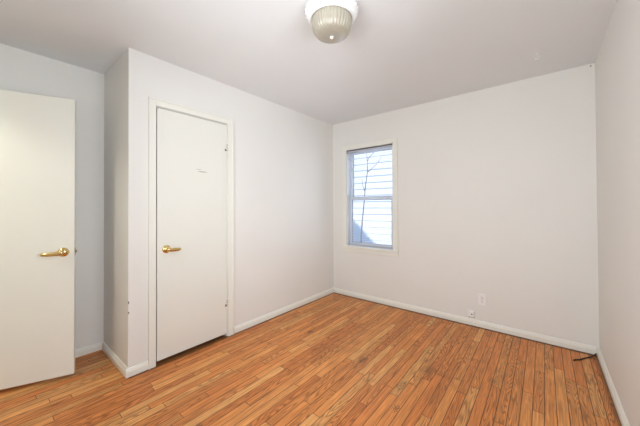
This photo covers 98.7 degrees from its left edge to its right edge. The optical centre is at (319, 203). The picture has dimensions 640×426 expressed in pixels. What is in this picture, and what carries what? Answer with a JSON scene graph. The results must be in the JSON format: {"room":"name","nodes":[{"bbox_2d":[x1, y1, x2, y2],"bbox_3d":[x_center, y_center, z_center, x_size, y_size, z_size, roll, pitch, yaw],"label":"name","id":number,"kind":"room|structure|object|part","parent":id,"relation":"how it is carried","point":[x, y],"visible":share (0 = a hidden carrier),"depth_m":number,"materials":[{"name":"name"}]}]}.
{"room":"empty bedroom","nodes":[
{"label":"empty bedroom","id":0,"kind":"room"},
{"bbox_2d":[0,43,103,349],"bbox_3d":[-1.860,0.065,2.634,0.140,2.440,4.734,-1,-1,39],"label":"wall","id":1,"kind":"structure","parent":0,"point":[22,71],"depth_m":2.34,"materials":[{"name":"paint"}]},
{"bbox_2d":[75,341,103,357],"bbox_3d":[-2.215,1.246,2.053,0.017,0.062,0.966,-1,-1,39],"label":"baseboard","id":2,"kind":"structure","parent":1,"relation":"attached to","point":[92,348],"depth_m":2.34,"materials":[{"name":"paint"}]},
{"bbox_2d":[104,53,123,362],"bbox_3d":[-1.678,0.060,2.310,0.551,2.440,0.100,-1,-1,39],"label":"wall","id":3,"kind":"structure","parent":0,"point":[114,77],"depth_m":2.26,"materials":[{"name":"paint"}]},
{"bbox_2d":[102,342,127,376],"bbox_3d":[-1.663,1.244,2.215,0.634,0.062,0.017,-1,-1,39],"label":"baseboard","id":4,"kind":"structure","parent":3,"relation":"attached to","point":[112,356],"depth_m":2.19,"materials":[{"name":"paint"}]},
{"bbox_2d":[124,48,333,367],"bbox_3d":[-0.651,0.063,3.055,0.100,2.440,2.553,-1,-1,39],"label":"wall","id":5,"kind":"structure","parent":0,"point":[284,246],"depth_m":2.91,"materials":[{"name":"paint"}]},
{"bbox_2d":[125,360,148,377],"bbox_3d":[-1.368,1.241,2.063,0.017,0.062,0.154,-1,-1,39],"label":"baseboard","id":6,"kind":"structure","parent":5,"relation":"attached to","point":[143,366],"depth_m":2.05,"materials":[{"name":"paint"}]},
{"bbox_2d":[148,96,233,369],"bbox_3d":[-1.111,0.224,2.433,0.168,2.110,0.749,-1,-1,39],"label":"door","id":7,"kind":"structure","parent":5,"relation":"in","point":[191,158],"depth_m":2.37,"materials":[{"name":"paint"}]},
{"bbox_3d":[-1.191,0.372,2.240,0.049,0.034,0.112,-1,-1,39],"label":"lever","id":8,"kind":"part","parent":7,"relation":"part of","materials":[{"name":"gold metal"}]},
{"bbox_2d":[234,288,333,333],"bbox_3d":[-0.320,1.249,3.349,0.017,0.062,1.668,-1,-1,39],"label":"baseboard","id":9,"kind":"structure","parent":5,"relation":"attached to","point":[240,327],"depth_m":3.16,"materials":[{"name":"paint"}]},
{"bbox_2d":[0,0,616,124],"bbox_3d":[-0.490,-1.234,1.551,3.660,0.120,4.974,-1,-1,39],"label":"ceiling","id":10,"kind":"structure","parent":0,"point":[395,54],"depth_m":1.99,"materials":[{"name":"paint"}]},
{"bbox_2d":[305,0,357,43],"bbox_3d":[0.070,-1.080,1.643,0.320,0.192,0.322,0,-1,-27],"label":"ceiling light","id":11,"kind":"object","parent":10,"relation":"attached to","point":[331,21],"visible":1,"depth_m":1.56,"materials":[{"name":"white glass"}]},
{"bbox_3d":[0.070,-1.051,1.642,0.242,0.110,0.242,-1,-1,39],"label":"lamp shade","id":12,"kind":"part","parent":11,"relation":"part of","materials":[{"name":"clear glass"}]},
{"bbox_2d":[0,292,621,425],"bbox_3d":[-0.476,1.326,1.524,3.660,0.120,4.974,-1,-1,39],"label":"floor","id":13,"kind":"structure","parent":0,"point":[333,359],"depth_m":1.94,"materials":[{"name":"brown wood"}]},
{"bbox_2d":[573,353,596,360],"bbox_3d":[2.157,1.247,2.232,0.262,0.025,0.018,0,-1,-15],"label":"cable","id":14,"kind":"object","parent":13,"relation":"on","point":[595,354],"visible":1,"depth_m":2.23,"materials":[{"name":"rubber"}]},
{"bbox_2d":[333,63,598,348],"bbox_3d":[1.044,0.058,3.411,3.660,2.440,0.140,-1,-1,39],"label":"wall","id":15,"kind":"structure","parent":0,"point":[497,185],"depth_m":2.74,"materials":[{"name":"paint"}]},
{"bbox_2d":[342,138,398,256],"bbox_3d":[0.680,-0.075,3.689,0.828,1.474,0.170,-1,-1,39],"label":"window","id":16,"kind":"structure","parent":15,"relation":"in","point":[347,187],"depth_m":3.70,"materials":[{"name":"paint"}]},
{"bbox_2d":[347,144,392,249],"bbox_3d":[0.655,-0.083,3.659,0.690,1.332,0.032,-1,-1,39],"label":"window blind","id":17,"kind":"object","parent":16,"relation":"attached to","point":[387,145],"visible":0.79,"depth_m":3.65,"materials":[{"name":"paint"}]},
{"bbox_3d":[0.656,-0.076,3.659,0.473,1.287,0.025,-1,-1,39],"label":"ladder cord","id":18,"kind":"part","parent":17,"relation":"part of","materials":[{"name":"white fabric"}]},
{"bbox_3d":[0.660,0.572,3.653,0.680,0.018,0.022,-1,-1,39],"label":"rail","id":19,"kind":"part","parent":17,"relation":"part of","materials":[{"name":"paint"}]},
{"bbox_3d":[0.712,-0.397,3.733,0.672,0.685,0.032,-1,-1,39],"label":"sash","id":20,"kind":"part","parent":16,"relation":"part of","materials":[{"name":"glass"}]},
{"bbox_3d":[0.694,0.241,3.700,0.672,0.672,0.032,-1,-1,39],"label":"sash","id":21,"kind":"part","parent":16,"relation":"part of","materials":[{"name":"white glass"}]},
{"bbox_2d":[334,288,596,353],"bbox_3d":[1.253,1.238,3.132,2.695,0.062,0.017,-1,-1,39],"label":"baseboard","id":22,"kind":"structure","parent":15,"relation":"attached to","point":[585,348],"depth_m":2.80,"materials":[{"name":"paint"}]},
{"bbox_2d":[468,310,474,317],"bbox_3d":[1.577,1.149,2.865,0.060,0.066,0.023,-1,-1,39],"label":"phone jack","id":23,"kind":"object","parent":15,"relation":"attached to","point":[470,312],"visible":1,"depth_m":2.86,"materials":[{"name":"white plastic"}]},
{"bbox_2d":[478,293,485,305],"bbox_3d":[1.658,0.980,2.809,0.074,0.116,0.009,-1,-1,39],"label":"wall outlet","id":24,"kind":"object","parent":15,"relation":"attached to","point":[481,297],"visible":1,"depth_m":2.81,"materials":[{"name":"white plastic"}]},
{"bbox_2d":[595,0,639,425],"bbox_3d":[1.208,0.030,0.827,0.140,2.440,3.659,-1,-1,39],"label":"wall","id":25,"kind":"structure","parent":0,"point":[617,63],"depth_m":1.60,"materials":[{"name":"paint"}]},
{"bbox_2d":[597,348,629,425],"bbox_3d":[1.198,1.216,0.918,0.017,0.062,3.519,-1,-1,39],"label":"baseboard","id":26,"kind":"structure","parent":25,"relation":"attached to","point":[623,419],"depth_m":1.77,"materials":[{"name":"paint"}]},
{"bbox_3d":[-2.176,0.053,1.315,1.036,2.440,0.140,-1,-1,39],"label":"doorway","id":27,"kind":"structure","parent":0,"visible":0},
{"bbox_2d":[0,90,76,389],"bbox_3d":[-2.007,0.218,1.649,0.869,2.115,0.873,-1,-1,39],"label":"door","id":28,"kind":"structure","parent":27,"relation":"attached to","point":[38,251],"depth_m":1.94,"materials":[{"name":"paint"}]},
{"bbox_3d":[-1.896,0.355,1.944,0.128,0.034,0.049,0,-1,-28],"label":"lever","id":29,"kind":"part","parent":28,"relation":"part of","materials":[{"name":"gold metal"}]},
{"label":"outside","id":30,"kind":"structure","parent":0,"visible":0},
{"bbox_3d":[3.666,1.975,4.466,60.000,0.200,4.825,-1,-1,39],"label":"ground","id":31,"kind":"structure","parent":30,"visible":0},
{"bbox_2d":[360,152,381,241],"bbox_3d":[1.273,-0.088,6.742,0.187,4.001,0.734,0,-1,-44],"label":"bare tree","id":32,"kind":"object","parent":31,"relation":"on","point":[373,152],"visible":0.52,"depth_m":6.83,"materials":[{"name":"grey plant"}]},
{"bbox_2d":[353,150,391,244],"bbox_3d":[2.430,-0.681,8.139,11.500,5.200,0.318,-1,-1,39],"label":"house","id":33,"kind":"structure","parent":31,"relation":"on","point":[375,205],"depth_m":8.55,"materials":[{"name":"white"}]}
]}

